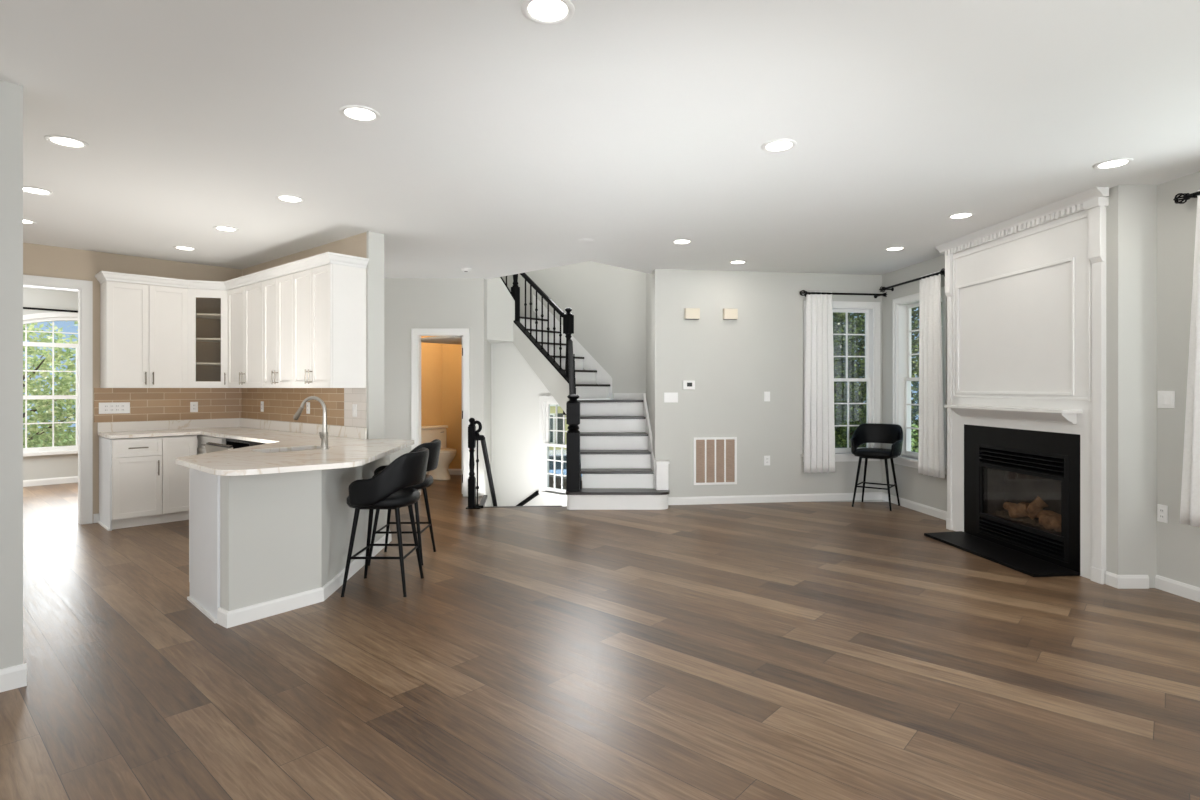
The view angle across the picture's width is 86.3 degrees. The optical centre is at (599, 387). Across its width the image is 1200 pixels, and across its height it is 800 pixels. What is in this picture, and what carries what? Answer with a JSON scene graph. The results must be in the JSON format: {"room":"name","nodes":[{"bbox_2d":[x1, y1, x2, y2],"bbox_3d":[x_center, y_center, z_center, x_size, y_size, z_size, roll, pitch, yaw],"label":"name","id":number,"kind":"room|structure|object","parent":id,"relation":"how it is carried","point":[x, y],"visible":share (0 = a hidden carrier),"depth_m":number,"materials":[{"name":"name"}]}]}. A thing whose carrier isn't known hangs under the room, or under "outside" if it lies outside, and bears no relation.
{"room":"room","nodes":[
{"label":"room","id":0,"kind":"room"},
{"bbox_2d":[0,80,22,668],"bbox_3d":[-3.907,-0.010,1.720,0.130,2.860,3.500,0,0,44],"label":"wall","id":1,"kind":"structure","parent":0,"point":[11,95],"depth_m":2.91,"materials":[{"name":"paint"}]},
{"bbox_2d":[0,663,26,691],"bbox_3d":[-3.850,1.320,1.675,0.014,0.100,3.512,0,0,44],"label":"baseboard","id":2,"kind":"structure","parent":1,"relation":"attached to","point":[13,677],"depth_m":2.91,"materials":[{"name":"white paint"}]},
{"bbox_2d":[23,288,77,479],"bbox_3d":[-9.197,-0.010,7.711,0.140,2.860,6.412,0,0,44],"label":"wall","id":3,"kind":"structure","parent":0,"point":[60,465],"depth_m":9.07,"materials":[{"name":"paint"}]},
{"bbox_2d":[23,312,77,455],"bbox_3d":[-7.598,-0.077,9.345,0.190,2.045,2.040,0,0,43],"label":"window","id":4,"kind":"structure","parent":3,"relation":"in","point":[53,316],"depth_m":9.12,"materials":[{"name":"white paint"}]},
{"bbox_2d":[23,476,77,486],"bbox_3d":[-9.111,1.325,7.690,0.014,0.090,6.100,0,0,43],"label":"baseboard","id":5,"kind":"structure","parent":3,"relation":"attached to","point":[61,480],"depth_m":9.07,"materials":[{"name":"white paint"}]},
{"bbox_2d":[23,307,77,312],"bbox_3d":[-7.550,-1.105,9.299,0.064,0.028,2.500,0,0,44],"label":"curtain rod","id":6,"kind":"object","parent":3,"relation":"attached to","point":[23,307],"visible":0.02,"depth_m":9.03,"materials":[{"name":"black metal"}]},
{"bbox_2d":[23,243,241,513],"bbox_3d":[-5.781,-0.010,5.928,0.130,2.860,4.730,0,0,44],"label":"wall","id":7,"kind":"structure","parent":0,"point":[38,260],"depth_m":6.51,"materials":[{"name":"paint"}]},
{"bbox_2d":[23,275,92,523],"bbox_3d":[-5.764,0.144,5.928,0.157,2.451,1.662,0,0,43],"label":"door frame","id":8,"kind":"structure","parent":7,"relation":"in","point":[84,288],"depth_m":6.44,"materials":[{"name":"white paint"}]},
{"bbox_2d":[93,513,98,522],"bbox_3d":[-6.232,1.325,5.348,0.014,0.090,3.266,0,0,43],"label":"baseboard","id":9,"kind":"structure","parent":7,"relation":"attached to","point":[95,516],"depth_m":6.51,"materials":[{"name":"white paint"}]},
{"bbox_2d":[99,402,129,413],"bbox_3d":[-5.018,0.207,6.617,0.009,0.115,0.250,0,0,44],"label":"light switch","id":10,"kind":"object","parent":7,"relation":"attached to","point":[112,407],"visible":1,"depth_m":6.61,"materials":[{"name":"white plastic"}]},
{"bbox_2d":[100,281,187,387],"bbox_3d":[-4.733,-0.530,6.668,0.368,1.060,0.699,0,0,44],"label":"upper cabinet","id":11,"kind":"object","parent":7,"relation":"attached to","point":[144,328],"visible":1,"depth_m":6.53,"materials":[{"name":"white paint"}]},
{"bbox_2d":[94,388,241,422],"bbox_3d":[-4.667,0.176,7.000,0.008,0.351,1.374,0,0,43],"label":"backsplash","id":12,"kind":"structure","parent":7,"relation":"attached to","point":[146,404],"depth_m":6.96,"materials":[{"name":"brown tile"}]},
{"bbox_2d":[190,402,197,411],"bbox_3d":[-4.525,0.212,7.136,0.009,0.115,0.075,0,0,44],"label":"wall outlet","id":13,"kind":"object","parent":7,"relation":"attached to","point":[193,405],"visible":1,"depth_m":7.13,"materials":[{"name":"white plastic"}]},
{"bbox_2d":[188,289,227,387],"bbox_3d":[-4.209,-0.530,7.098,0.533,1.060,0.657,0,0,44],"label":"upper cabinet","id":14,"kind":"object","parent":7,"relation":"attached to","point":[207,309],"visible":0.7,"depth_m":6.97,"materials":[{"name":"white paint"}]},
{"bbox_2d":[196,313,220,318],"bbox_3d":[-4.221,-0.795,7.113,0.463,0.018,0.605,0,0,43],"label":"shelf","id":15,"kind":"object","parent":14,"relation":"attached to","point":[198,315],"depth_m":7.03,"materials":[{"name":"white paint"}]},
{"bbox_2d":[196,338,220,341],"bbox_3d":[-4.221,-0.530,7.113,0.463,0.018,0.605,0,0,43],"label":"shelf","id":16,"kind":"object","parent":14,"relation":"attached to","point":[197,339],"depth_m":6.98,"materials":[{"name":"white paint"}]},
{"bbox_2d":[196,362,220,365],"bbox_3d":[-4.221,-0.265,7.113,0.463,0.018,0.605,0,0,43],"label":"shelf","id":17,"kind":"object","parent":14,"relation":"attached to","point":[197,363],"depth_m":6.97,"materials":[{"name":"white paint"}]},
{"bbox_2d":[242,232,365,427],"bbox_3d":[-3.138,-0.010,6.695,2.919,2.860,0.140,0,0,40],"label":"wall","id":18,"kind":"structure","parent":0,"point":[355,245],"depth_m":6.15,"materials":[{"name":"paint"}]},
{"bbox_2d":[227,282,262,387],"bbox_3d":[-3.599,-0.530,6.751,0.915,1.060,0.368,0,0,40],"label":"upper cabinet","id":19,"kind":"object","parent":18,"relation":"attached to","point":[245,303],"visible":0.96,"depth_m":6.62,"materials":[{"name":"white paint"}]},
{"bbox_2d":[263,274,291,387],"bbox_3d":[-3.000,-0.530,6.240,0.654,1.060,0.368,0,0,40],"label":"upper cabinet","id":20,"kind":"object","parent":18,"relation":"attached to","point":[277,292],"visible":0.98,"depth_m":6.12,"materials":[{"name":"white paint"}]},
{"bbox_2d":[242,388,343,425],"bbox_3d":[-3.281,0.176,6.718,2.389,0.351,0.008,0,0,40],"label":"backsplash","id":21,"kind":"structure","parent":18,"relation":"attached to","point":[280,404],"depth_m":6.63,"materials":[{"name":"brown tile"}]},
{"bbox_2d":[292,264,365,387],"bbox_3d":[-2.474,-0.530,5.791,0.726,1.060,0.368,0,0,40],"label":"upper cabinet","id":22,"kind":"object","parent":18,"relation":"attached to","point":[329,301],"visible":1,"depth_m":5.61,"materials":[{"name":"white paint"}]},
{"bbox_2d":[95,252,368,289],"bbox_3d":[-3.522,-1.103,6.291,3.200,0.085,0.937,0,0,19],"label":"crown molding","id":23,"kind":"structure","parent":22,"relation":"attached to","point":[326,258],"depth_m":6.35,"materials":[{"name":"white paint"}]},
{"bbox_2d":[352,404,356,416],"bbox_3d":[-2.227,0.204,5.806,0.075,0.115,0.009,0,0,41],"label":"light switch","id":24,"kind":"object","parent":18,"relation":"attached to","point":[354,406],"visible":1,"depth_m":5.80,"materials":[{"name":"white plastic"}]},
{"bbox_2d":[344,388,365,427],"bbox_3d":[-2.225,0.176,5.816,0.386,0.351,0.008,0,0,40],"label":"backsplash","id":25,"kind":"structure","parent":18,"relation":"attached to","point":[357,396],"depth_m":5.80,"materials":[{"name":"beige tile"}]},
{"bbox_2d":[220,454,389,610],"bbox_3d":[-1.919,0.928,4.694,0.381,0.884,2.078,0,0,6],"label":"wall","id":26,"kind":"structure","parent":0,"point":[287,533],"depth_m":3.94,"materials":[{"name":"paint"}]},
{"bbox_2d":[217,534,391,627],"bbox_3d":[-1.873,1.325,4.670,0.383,0.090,2.103,0,0,10],"label":"baseboard","id":27,"kind":"structure","parent":26,"relation":"attached to","point":[227,619],"depth_m":3.94,"materials":[{"name":"white paint"}]},
{"bbox_2d":[366,231,383,438],"bbox_3d":[-2.013,-0.010,5.738,0.035,2.860,0.154,0,0,40],"label":"wall pier","id":28,"kind":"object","parent":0,"point":[374,241],"visible":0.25,"depth_m":5.72,"materials":[{"name":"paint"}]},
{"bbox_2d":[421,336,441,425],"bbox_3d":[-3.136,-0.010,9.511,0.100,2.860,2.000,0,0,42],"label":"wall","id":29,"kind":"structure","parent":0,"point":[431,353],"depth_m":10.00,"materials":[{"name":"paint"}]},
{"bbox_2d":[384,278,485,494],"bbox_3d":[-2.534,-0.010,8.160,2.132,2.860,0.120,0,0,0],"label":"wall","id":30,"kind":"structure","parent":0,"point":[409,303],"depth_m":8.10,"materials":[{"name":"paint"}]},
{"bbox_2d":[411,328,469,495],"bbox_3d":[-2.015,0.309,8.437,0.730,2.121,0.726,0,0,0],"label":"door frame","id":31,"kind":"structure","parent":30,"relation":"in","point":[416,333],"depth_m":8.08,"materials":[{"name":"white paint"}]},
{"bbox_2d":[442,344,461,468],"bbox_3d":[-2.187,-0.010,10.179,0.781,2.860,0.100,0,0,4],"label":"wall","id":32,"kind":"structure","parent":0,"point":[451,353],"depth_m":10.14,"materials":[{"name":"paint"}]},
{"bbox_2d":[448,469,461,474],"bbox_3d":[-2.200,1.325,10.123,0.601,0.090,0.014,0,0,4],"label":"baseboard","id":33,"kind":"structure","parent":32,"relation":"attached to","point":[451,471],"depth_m":10.12,"materials":[{"name":"white paint"}]},
{"bbox_2d":[485,279,490,506],"bbox_3d":[-1.677,-0.130,9.452,0.150,7.800,2.735,0,0,-7],"label":"wall","id":34,"kind":"structure","parent":0,"point":[488,344],"depth_m":8.88,"materials":[{"name":"paint"}]},
{"bbox_2d":[491,342,580,505],"bbox_3d":[-0.934,1.545,8.905,1.740,4.450,0.090,0,0,42],"label":"wall","id":35,"kind":"structure","parent":0,"point":[516,389],"depth_m":9.11,"materials":[{"name":"white paint"}]},
{"bbox_2d":[516,396,566,505],"bbox_3d":[-0.806,0.977,8.727,1.358,1.748,0.184,0,0,42],"label":"window","id":36,"kind":"structure","parent":35,"relation":"in","point":[544,401],"depth_m":8.68,"materials":[{"name":"white paint"}]},
{"bbox_2d":[502,261,645,392],"bbox_3d":[-0.562,-1.980,9.747,3.304,4.100,0.160,0,0,42],"label":"wall","id":37,"kind":"structure","parent":0,"point":[607,303],"depth_m":9.08,"materials":[{"name":"paint"}]},
{"bbox_2d":[613,393,645,399],"bbox_3d":[0.402,0.120,8.772,0.568,0.100,0.016,0,0,42],"label":"baseboard","id":38,"kind":"structure","parent":37,"relation":"attached to","point":[619,396],"depth_m":8.78,"materials":[{"name":"white paint"}]},
{"bbox_2d":[0,474,1199,799],"bbox_3d":[-3.100,1.510,5.950,15.800,0.280,15.100,0,0,0],"label":"floor","id":39,"kind":"structure","parent":0,"point":[775,650],"depth_m":3.08,"materials":[{"name":"brown wood"}]},
{"bbox_2d":[98,436,161,530],"bbox_3d":[-4.746,0.932,6.462,0.633,0.875,0.431,0,0,44],"label":"base cabinet","id":40,"kind":"object","parent":39,"relation":"on","point":[130,469],"visible":1,"depth_m":6.28,"materials":[{"name":"white paint"}]},
{"bbox_2d":[160,435,196,522],"bbox_3d":[-4.504,0.932,6.744,0.595,0.875,0.309,0,0,43],"label":"base cabinet","id":41,"kind":"object","parent":39,"relation":"on","point":[175,477],"visible":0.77,"depth_m":6.53,"materials":[{"name":"white paint"}]},
{"bbox_2d":[187,468,219,622],"bbox_3d":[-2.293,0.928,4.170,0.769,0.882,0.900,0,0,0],"label":"peninsula end panel","id":42,"kind":"object","parent":39,"relation":"on","point":[204,488],"visible":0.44,"depth_m":3.90,"materials":[{"name":"white paint"}]},
{"bbox_2d":[197,435,229,454],"bbox_3d":[-3.847,0.932,6.790,0.738,0.875,0.633,0,0,40],"label":"base cabinet","id":43,"kind":"object","parent":39,"relation":"on","point":[202,440],"visible":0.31,"depth_m":6.64,"materials":[{"name":"white paint"}]},
{"bbox_2d":[97,418,414,475],"bbox_3d":[-2.969,0.419,5.591,4.410,0.132,1.826,0,0,43],"label":"countertop","id":44,"kind":"structure","parent":43,"relation":"on","point":[348,446],"depth_m":5.13,"materials":[{"name":"stone"}]},
{"bbox_2d":[293,396,328,449],"bbox_3d":[-2.148,0.257,4.734,0.284,0.392,0.092,0,0,10],"label":"faucet","id":45,"kind":"object","parent":44,"relation":"on","point":[324,434],"visible":1,"depth_m":4.72,"materials":[{"name":"metal"}]},
{"bbox_2d":[205,439,299,452],"bbox_3d":[-3.385,0.927,6.298,0.598,0.845,0.763,0,0,40],"label":"dishwasher","id":46,"kind":"object","parent":39,"relation":"on","point":[210,447],"visible":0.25,"depth_m":6.12,"materials":[{"name":"metal"}]},
{"bbox_2d":[341,448,428,596],"bbox_3d":[-1.451,0.898,4.404,0.538,0.944,0.572,0,0,0],"label":"bar stool","id":47,"kind":"object","parent":39,"relation":"on","point":[386,489],"visible":1,"depth_m":4.22,"materials":[{"name":"black leather"}]},
{"bbox_2d":[368,439,440,565],"bbox_3d":[-1.551,0.898,5.150,0.538,0.944,0.572,0,0,-1],"label":"bar stool","id":48,"kind":"object","parent":39,"relation":"on","point":[434,446],"visible":0.46,"depth_m":5.03,"materials":[{"name":"black leather"}]},
{"bbox_2d":[421,425,456,479],"bbox_3d":[-2.436,0.977,9.716,0.667,0.784,0.490,0,0,42],"label":"toilet","id":49,"kind":"object","parent":39,"relation":"on","point":[428,433],"visible":0.62,"depth_m":9.65,"materials":[{"name":"beige ceramic"}]},
{"bbox_2d":[483,505,561,507],"bbox_3d":[-0.980,1.788,8.158,1.080,0.844,1.685,0,0,0],"label":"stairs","id":50,"kind":"structure","parent":39,"relation":"attached to","point":[552,505],"depth_m":7.38,"materials":[{"name":"brown wood"}]},
{"bbox_2d":[466,418,496,508],"bbox_3d":[-1.420,1.017,7.987,0.202,1.357,1.481,0,0,0],"label":"railing","id":51,"kind":"object","parent":50,"relation":"on","point":[473,434],"visible":0.89,"depth_m":7.30,"materials":[{"name":"black paint"}]},
{"bbox_2d":[421,273,669,509],"bbox_3d":[-0.676,-0.588,8.448,3.793,3.916,1.970,0,0,42],"label":"staircase","id":52,"kind":"structure","parent":39,"relation":"on","point":[619,469],"depth_m":8.23,"materials":[{"name":"white paint"}]},
{"bbox_2d":[850,423,902,510],"bbox_3d":[3.220,0.898,7.447,0.572,0.944,0.538,0,0,37],"label":"bar stool","id":53,"kind":"object","parent":39,"relation":"on","point":[892,434],"visible":1,"depth_m":7.45,"materials":[{"name":"black leather"}]},
{"bbox_2d":[924,531,1079,576],"bbox_3d":[3.269,1.357,5.324,0.400,0.023,1.361,0,0,-6],"label":"hearth","id":54,"kind":"object","parent":39,"relation":"on","point":[1016,560],"visible":1,"depth_m":5.15,"materials":[{"name":"black stone"}]},
{"bbox_2d":[935,187,1108,583],"bbox_3d":[3.495,-0.009,5.367,0.390,2.759,1.877,0,0,-4],"label":"fireplace","id":55,"kind":"object","parent":39,"relation":"on","point":[1025,293],"visible":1,"depth_m":5.16,"materials":[{"name":"white paint"}]},
{"bbox_2d":[944,405,1081,423],"bbox_3d":[3.378,0.212,5.350,0.154,0.105,1.414,0,0,-4],"label":"mantel shelf","id":56,"kind":"object","parent":55,"relation":"attached to","point":[1020,414],"depth_m":5.16,"materials":[{"name":"white paint"}]},
{"bbox_2d":[0,0,1199,291],"bbox_3d":[-3.050,-1.540,5.950,15.900,0.300,15.100,0,0,0],"label":"ceiling","id":57,"kind":"structure","parent":0,"point":[502,140],"depth_m":3.40,"materials":[{"name":"paint"}]},
{"bbox_2d":[23,219,36,223],"bbox_3d":[-4.805,-1.386,5.311,0.196,0.007,0.196,0,0,0],"label":"recessed light","id":58,"kind":"object","parent":57,"relation":"in","point":[25,221],"visible":0.51,"depth_m":5.34,"materials":[{"name":"white plastic"}]},
{"bbox_2d":[23,186,53,194],"bbox_3d":[-3.969,-1.386,4.504,0.196,0.007,0.196,0,0,0],"label":"recessed light","id":59,"kind":"object","parent":57,"relation":"in","point":[32,190],"visible":0.88,"depth_m":4.51,"materials":[{"name":"white plastic"}]},
{"bbox_2d":[44,135,88,148],"bbox_3d":[-3.006,-1.386,3.609,0.196,0.007,0.196,0,0,0],"label":"recessed light","id":60,"kind":"object","parent":57,"relation":"in","point":[64,141],"visible":1,"depth_m":3.60,"materials":[{"name":"white"}]},
{"bbox_2d":[173,246,196,250],"bbox_3d":[-4.120,-1.386,6.354,0.196,0.007,0.196,0,0,0],"label":"recessed light","id":61,"kind":"object","parent":57,"relation":"in","point":[186,248],"visible":1,"depth_m":6.36,"materials":[{"name":"white plastic"}]},
{"bbox_2d":[213,226,238,231],"bbox_3d":[-3.259,-1.386,5.577,0.196,0.007,0.196,0,0,0],"label":"recessed light","id":62,"kind":"object","parent":57,"relation":"in","point":[220,228],"visible":1,"depth_m":5.56,"materials":[{"name":"white plastic"}]},
{"bbox_2d":[275,195,304,202],"bbox_3d":[-2.274,-1.386,4.694,0.196,0.007,0.196,0,0,0],"label":"recessed light","id":63,"kind":"object","parent":57,"relation":"in","point":[285,198],"visible":1,"depth_m":4.68,"materials":[{"name":"white plastic"}]},
{"bbox_2d":[339,105,379,121],"bbox_3d":[-1.215,-1.386,3.241,0.196,0.007,0.196,0,0,0],"label":"recessed light","id":64,"kind":"object","parent":57,"relation":"in","point":[357,113],"visible":1,"depth_m":3.23,"materials":[{"name":"white plastic"}]},
{"bbox_2d":[521,0,574,24],"bbox_3d":[-0.191,-1.386,2.347,0.196,0.007,0.196,0,0,0],"label":"recessed light","id":65,"kind":"object","parent":57,"relation":"in","point":[544,12],"visible":1,"depth_m":2.35,"materials":[{"name":"white paint"}]},
{"bbox_2d":[672,239,691,243],"bbox_3d":[0.778,-1.386,6.072,0.196,0.007,0.196,0,0,0],"label":"recessed light","id":66,"kind":"object","parent":57,"relation":"in","point":[679,241],"visible":1,"depth_m":6.05,"materials":[{"name":"white plastic"}]},
{"bbox_2d":[729,260,746,263],"bbox_3d":[1.522,-1.386,7.060,0.196,0.007,0.196,0,0,0],"label":"recessed light","id":67,"kind":"object","parent":57,"relation":"in","point":[735,261],"visible":1,"depth_m":7.06,"materials":[{"name":"white plastic"}]},
{"bbox_2d":[761,139,796,152],"bbox_3d":[1.026,-1.386,3.668,0.196,0.007,0.196,0,0,0],"label":"recessed light","id":68,"kind":"object","parent":57,"relation":"in","point":[779,145],"visible":1,"depth_m":3.66,"materials":[{"name":"white plastic"}]},
{"bbox_2d":[884,246,905,250],"bbox_3d":[2.939,-1.386,6.377,0.196,0.007,0.196,0,0,0],"label":"recessed light","id":69,"kind":"object","parent":57,"relation":"in","point":[897,248],"visible":1,"depth_m":6.36,"materials":[{"name":"white"}]},
{"bbox_2d":[947,212,974,218],"bbox_3d":[2.909,-1.386,5.157,0.196,0.007,0.196,0,0,0],"label":"recessed light","id":70,"kind":"object","parent":57,"relation":"in","point":[963,215],"visible":1,"depth_m":5.14,"materials":[{"name":"white plastic"}]},
{"bbox_2d":[1093,158,1133,169],"bbox_3d":[3.176,-1.386,3.963,0.196,0.007,0.196,0,0,0],"label":"recessed light","id":71,"kind":"object","parent":57,"relation":"in","point":[1120,162],"visible":1,"depth_m":3.95,"materials":[{"name":"white"}]},
{"bbox_2d":[646,273,651,431],"bbox_3d":[0.699,-0.130,8.095,0.142,7.800,1.248,0,0,-1],"label":"wall","id":72,"kind":"structure","parent":0,"point":[648,276],"depth_m":8.13,"materials":[{"name":"paint"}]},
{"bbox_2d":[652,269,881,501],"bbox_3d":[2.125,-0.010,7.750,3.016,2.860,0.140,0,0,-8],"label":"wall","id":73,"kind":"structure","parent":0,"point":[731,364],"depth_m":7.62,"materials":[{"name":"paint"}]},
{"bbox_2d":[664,393,677,402],"bbox_3d":[0.832,0.111,7.492,0.165,0.117,0.009,0,0,-8],"label":"light switch","id":74,"kind":"object","parent":73,"relation":"attached to","point":[668,397],"visible":1,"depth_m":7.49,"materials":[{"name":"white plastic"}]},
{"bbox_2d":[683,381,694,388],"bbox_3d":[1.043,-0.035,7.511,0.144,0.104,0.028,0,0,-8],"label":"thermostat","id":75,"kind":"object","parent":73,"relation":"attached to","point":[686,384],"visible":1,"depth_m":7.50,"materials":[{"name":"white plastic"}]},
{"bbox_2d":[684,308,699,319],"bbox_3d":[1.081,-0.869,7.505,0.175,0.128,0.051,0,0,-8],"label":"door chime","id":76,"kind":"object","parent":73,"relation":"attached to","point":[689,313],"visible":1,"depth_m":7.48,"materials":[{"name":"beige plastic"}]},
{"bbox_2d":[694,437,736,484],"bbox_3d":[1.363,0.862,7.563,0.527,0.560,0.015,0,0,-8],"label":"air vent","id":77,"kind":"object","parent":73,"relation":"in","point":[715,458],"visible":1,"depth_m":7.56,"materials":[{"name":"white plastic"}]},
{"bbox_2d":[723,308,737,319],"bbox_3d":[1.541,-0.873,7.570,0.170,0.128,0.051,0,0,-8],"label":"door chime","id":78,"kind":"object","parent":73,"relation":"attached to","point":[728,314],"visible":1,"depth_m":7.55,"materials":[{"name":"beige plastic"}]},
{"bbox_2d":[764,392,769,400],"bbox_3d":[2.000,0.102,7.657,0.075,0.117,0.009,0,0,-8],"label":"light switch","id":79,"kind":"object","parent":73,"relation":"attached to","point":[766,394],"visible":1,"depth_m":7.65,"materials":[{"name":"white plastic"}]},
{"bbox_2d":[764,456,769,464],"bbox_3d":[2.000,0.868,7.657,0.075,0.117,0.009,0,0,-8],"label":"wall outlet","id":80,"kind":"object","parent":73,"relation":"attached to","point":[766,458],"visible":1,"depth_m":7.66,"materials":[{"name":"white plastic"}]},
{"bbox_2d":[668,492,881,504],"bbox_3d":[2.126,1.325,7.673,2.716,0.090,0.014,0,0,-8],"label":"baseboard","id":81,"kind":"structure","parent":73,"relation":"attached to","point":[868,495],"depth_m":7.66,"materials":[{"name":"white paint"}]},
{"bbox_2d":[801,301,879,461],"bbox_3d":[2.936,-0.079,7.834,1.048,1.947,0.199,0,0,-8],"label":"window","id":82,"kind":"structure","parent":73,"relation":"in","point":[871,310],"depth_m":7.85,"materials":[{"name":"white paint"}]},
{"bbox_2d":[800,290,886,297],"bbox_3d":[2.956,-1.133,7.735,1.169,0.067,0.122,0,0,-8],"label":"curtain rod","id":83,"kind":"object","parent":73,"relation":"attached to","point":[804,292],"visible":0.9,"depth_m":7.70,"materials":[{"name":"black metal"}]},
{"bbox_2d":[804,291,834,472],"bbox_3d":[2.620,-0.071,7.665,0.390,2.166,0.066,0,0,-8],"label":"curtain","id":84,"kind":"object","parent":83,"relation":"hanging from","point":[819,429],"visible":1,"depth_m":7.66,"materials":[{"name":"white fabric"}]},
{"bbox_2d":[833,312,865,447],"bbox_3d":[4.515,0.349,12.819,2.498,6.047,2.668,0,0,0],"label":"window pane","id":85,"kind":"object","parent":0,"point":[840,434],"visible":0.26,"depth_m":12.25,"materials":[{"name":"green plant"}]},
{"bbox_2d":[882,171,1199,587],"bbox_3d":[4.015,-0.010,3.193,0.160,2.860,9.416,0,0,-6],"label":"wall","id":86,"kind":"structure","parent":0,"point":[1178,545],"depth_m":4.31,"materials":[{"name":"paint"}]},
{"bbox_2d":[879,268,944,291],"bbox_3d":[3.482,-1.188,7.124,0.122,0.067,1.255,0,0,-6],"label":"curtain rod","id":87,"kind":"object","parent":86,"relation":"attached to","point":[942,272],"visible":0.8,"depth_m":7.13,"materials":[{"name":"black metal"}]},
{"bbox_2d":[918,271,944,477],"bbox_3d":[3.494,-0.141,6.773,0.068,2.136,0.434,0,0,-6],"label":"curtain","id":88,"kind":"object","parent":87,"relation":"hanging from","point":[931,458],"visible":1,"depth_m":6.75,"materials":[{"name":"white fabric"}]},
{"bbox_2d":[892,286,946,474],"bbox_3d":[3.595,-0.079,7.111,0.219,1.947,1.048,0,0,-6],"label":"window","id":89,"kind":"structure","parent":86,"relation":"in","point":[901,307],"depth_m":7.52,"materials":[{"name":"white paint"}]},
{"bbox_2d":[882,492,1199,601],"bbox_3d":[3.928,1.325,3.184,0.014,0.090,9.416,0,0,-6],"label":"baseboard","id":90,"kind":"structure","parent":86,"relation":"attached to","point":[1175,587],"depth_m":4.35,"materials":[{"name":"white paint"}]},
{"bbox_2d":[1157,504,1167,522],"bbox_3d":[3.815,0.852,4.342,0.009,0.117,0.072,0,0,-5],"label":"wall outlet","id":91,"kind":"object","parent":86,"relation":"attached to","point":[1162,510],"visible":1,"depth_m":4.34,"materials":[{"name":"white plastic"}]},
{"bbox_2d":[1157,391,1174,407],"bbox_3d":[3.817,0.078,4.318,0.009,0.117,0.117,0,0,-6],"label":"light switch","id":92,"kind":"object","parent":86,"relation":"attached to","point":[1165,399],"visible":1,"depth_m":4.32,"materials":[{"name":"white plastic"}]},
{"bbox_2d":[1173,191,1199,203],"bbox_3d":[3.873,-1.220,3.110,0.137,0.067,2.122,0,0,-6],"label":"curtain rod","id":93,"kind":"object","parent":86,"relation":"attached to","point":[1186,196],"visible":0.99,"depth_m":4.09,"materials":[{"name":"black metal"}]},
{"bbox_2d":[1180,190,1199,526],"bbox_3d":[3.772,-0.185,3.796,0.075,2.111,0.639,0,0,-6],"label":"curtain","id":94,"kind":"object","parent":93,"relation":"hanging from","point":[1190,489],"visible":1,"depth_m":4.03,"materials":[{"name":"white fabric"}]},
{"bbox_2d":[1106,185,1117,574],"bbox_3d":[3.532,-0.010,5.330,0.090,2.800,1.890,0,0,-4],"label":"wall","id":95,"kind":"structure","parent":0,"point":[1112,209],"depth_m":4.43,"materials":[{"name":"paint"}]},
{"bbox_2d":[1118,185,1156,587],"bbox_3d":[3.683,-0.010,4.429,0.275,2.800,0.090,0,0,0],"label":"wall","id":96,"kind":"structure","parent":0,"point":[1137,204],"depth_m":4.38,"materials":[{"name":"paint"}]},
{"bbox_2d":[1105,571,1148,588],"bbox_3d":[3.640,1.325,4.422,0.220,0.090,0.105,0,0,0],"label":"baseboard","id":97,"kind":"structure","parent":96,"relation":"attached to","point":[1111,579],"depth_m":4.37,"materials":[{"name":"white paint"}]},
{"label":"outside","id":98,"kind":"structure","parent":0,"visible":0},
{"bbox_2d":[23,321,77,447],"bbox_3d":[-12.255,0.366,13.337,5.156,4.016,4.412,0,0,26],"label":"leafy tree","id":99,"kind":"object","parent":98,"point":[43,407],"visible":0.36,"depth_m":13.07,"materials":[{"name":"green plant"}]},
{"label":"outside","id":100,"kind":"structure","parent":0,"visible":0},
{"bbox_3d":[-2.000,3.360,17.300,16.000,0.020,9.400,0,0,0],"label":"driveway","id":101,"kind":"object","parent":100,"visible":0},
{"bbox_2d":[549,450,565,469],"bbox_3d":[-1.355,2.620,18.999,4.490,1.460,1.800,0,0,-8],"label":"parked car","id":102,"kind":"object","parent":101,"relation":"on","point":[551,452],"visible":0.02,"depth_m":18.28,"materials":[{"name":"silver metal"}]},
{"bbox_2d":[549,469,581,476],"bbox_3d":[-0.705,2.620,14.299,4.490,1.460,1.800,0,0,-12],"label":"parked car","id":103,"kind":"object","parent":101,"relation":"on","point":[559,470],"visible":0.02,"depth_m":14.60,"materials":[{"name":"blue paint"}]},
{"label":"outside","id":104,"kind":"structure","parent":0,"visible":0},
{"bbox_2d":[24,424,918,451],"bbox_3d":[0.000,3.420,36.250,80.000,0.100,47.500,0,0,0],"label":"ground","id":105,"kind":"structure","parent":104,"point":[914,425],"depth_m":41.88,"materials":[{"name":"green plant"}]},
{"bbox_2d":[549,398,609,449],"bbox_3d":[-2.200,-0.730,30.000,10.800,8.200,6.800,0,0,0],"label":"house","id":106,"kind":"structure","parent":105,"relation":"on","point":[552,406],"depth_m":26.94,"materials":[{"name":"yellow"}]},
{"bbox_2d":[555,413,562,443],"bbox_3d":[-1.715,1.720,26.970,0.330,1.300,0.059,0,0,0],"label":"window","id":107,"kind":"structure","parent":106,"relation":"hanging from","point":[560,421],"depth_m":26.94,"materials":[{"name":"glass"}]},
{"bbox_2d":[833,302,941,452],"bbox_3d":[7.431,-0.083,17.483,6.751,6.910,3.575,0,0,0],"label":"leafy tree","id":108,"kind":"object","parent":105,"relation":"on","point":[915,325],"visible":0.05,"depth_m":17.16,"materials":[{"name":"green plant"}]},
{"bbox_2d":[911,303,941,449],"bbox_3d":[7.378,0.389,12.604,2.778,5.967,2.825,0,0,39],"label":"leafy tree","id":109,"kind":"object","parent":105,"relation":"on","point":[916,370],"visible":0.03,"depth_m":13.05,"materials":[{"name":"green plant"}]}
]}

